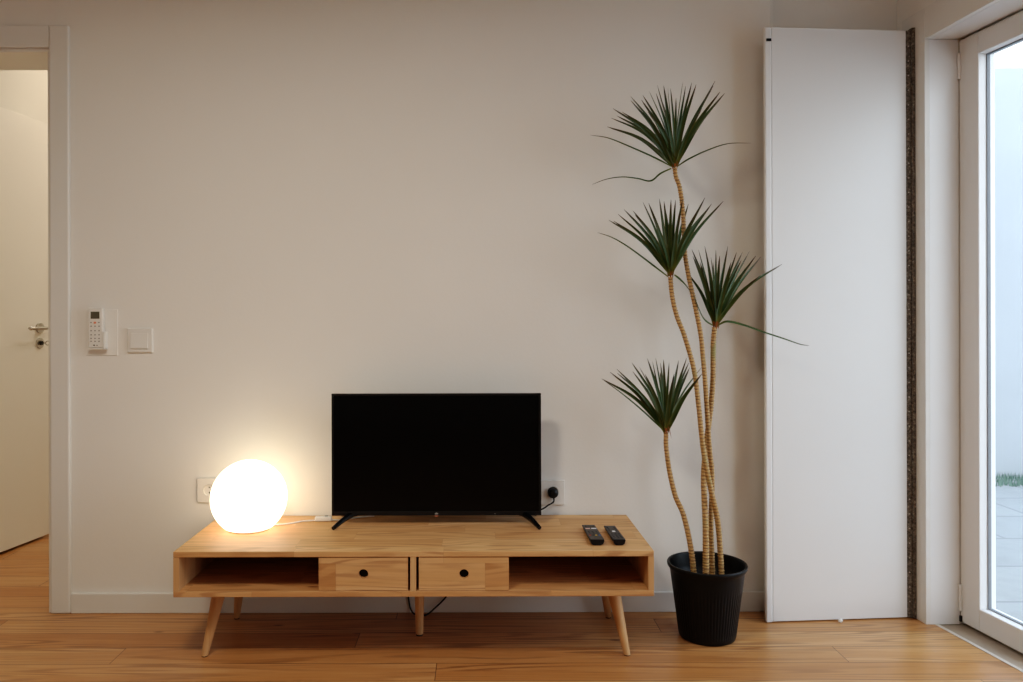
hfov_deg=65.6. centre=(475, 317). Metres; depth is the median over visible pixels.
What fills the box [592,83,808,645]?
potted plant
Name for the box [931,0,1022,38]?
trim
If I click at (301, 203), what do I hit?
wall
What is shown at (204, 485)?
wall socket
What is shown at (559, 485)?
wall socket
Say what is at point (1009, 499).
ground
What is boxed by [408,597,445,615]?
hanging cable
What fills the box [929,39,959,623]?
trim
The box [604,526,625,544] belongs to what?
remote control
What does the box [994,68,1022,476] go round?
wall
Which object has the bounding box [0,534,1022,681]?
floor
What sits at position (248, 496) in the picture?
globe lamp
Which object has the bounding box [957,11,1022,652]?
door
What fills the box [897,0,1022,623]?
wall
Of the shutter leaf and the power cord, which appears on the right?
the shutter leaf
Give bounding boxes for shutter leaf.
[763,27,916,621]
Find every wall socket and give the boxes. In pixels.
[197,478,215,501]
[541,480,564,504]
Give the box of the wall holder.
[86,309,117,355]
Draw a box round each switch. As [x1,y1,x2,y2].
[127,328,152,352]
[315,515,331,521]
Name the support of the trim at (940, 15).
attached to the wall at (905, 8)
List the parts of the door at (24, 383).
handle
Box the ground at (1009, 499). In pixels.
[996,477,1022,620]
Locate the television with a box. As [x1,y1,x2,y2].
[331,393,540,529]
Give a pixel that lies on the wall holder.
(110, 336)
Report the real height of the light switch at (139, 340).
0.090 m
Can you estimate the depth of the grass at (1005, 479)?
5.38 m
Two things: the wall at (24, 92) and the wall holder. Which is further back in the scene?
the wall at (24, 92)
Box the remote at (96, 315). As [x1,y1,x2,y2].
[88,308,104,347]
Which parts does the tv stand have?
leg, leg, drawer, leg, drawer, leg, leg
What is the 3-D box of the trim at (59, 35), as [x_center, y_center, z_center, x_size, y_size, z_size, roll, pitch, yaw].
[-1.986,0.007,2.892,1.014,2.143,0.016,0,0,0]
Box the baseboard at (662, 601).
[71,591,764,612]
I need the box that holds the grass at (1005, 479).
[996,472,1022,486]
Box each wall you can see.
[0,0,896,592]
[0,70,47,122]
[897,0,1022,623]
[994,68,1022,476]
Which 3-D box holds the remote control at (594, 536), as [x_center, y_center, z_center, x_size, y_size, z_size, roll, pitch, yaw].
[0.382,0.706,2.594,0.047,0.018,0.203,0,0,0]
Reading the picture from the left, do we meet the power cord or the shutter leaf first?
the power cord
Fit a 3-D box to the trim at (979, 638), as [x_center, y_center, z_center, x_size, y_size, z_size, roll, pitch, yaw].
[1.813,1.093,1.907,0.217,0.070,1.808,0,0,-9]
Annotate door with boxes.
[0,107,48,551]
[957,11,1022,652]
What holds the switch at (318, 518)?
attached to the globe lamp
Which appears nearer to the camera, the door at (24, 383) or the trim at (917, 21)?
the trim at (917, 21)
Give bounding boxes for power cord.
[541,487,557,509]
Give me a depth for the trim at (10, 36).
2.89 m
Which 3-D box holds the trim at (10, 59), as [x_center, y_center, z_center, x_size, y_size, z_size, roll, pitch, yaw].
[-1.986,0.047,3.008,0.868,2.062,0.214,0,0,0]
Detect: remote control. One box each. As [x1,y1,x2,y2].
[582,525,603,544]
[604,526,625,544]
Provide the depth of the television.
2.76 m
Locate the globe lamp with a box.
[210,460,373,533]
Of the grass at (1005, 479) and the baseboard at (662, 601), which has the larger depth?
the grass at (1005, 479)
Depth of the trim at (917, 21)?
2.78 m
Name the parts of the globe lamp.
glass globe, cord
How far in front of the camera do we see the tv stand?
2.52 m
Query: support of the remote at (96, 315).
in the wall holder
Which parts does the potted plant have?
crown, crown, crown, stem, stem, stem, pot, stem, crown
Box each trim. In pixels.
[0,26,48,47]
[0,49,50,611]
[49,25,70,613]
[902,8,930,624]
[925,0,999,38]
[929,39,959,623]
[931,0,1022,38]
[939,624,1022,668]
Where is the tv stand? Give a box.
[173,515,653,656]

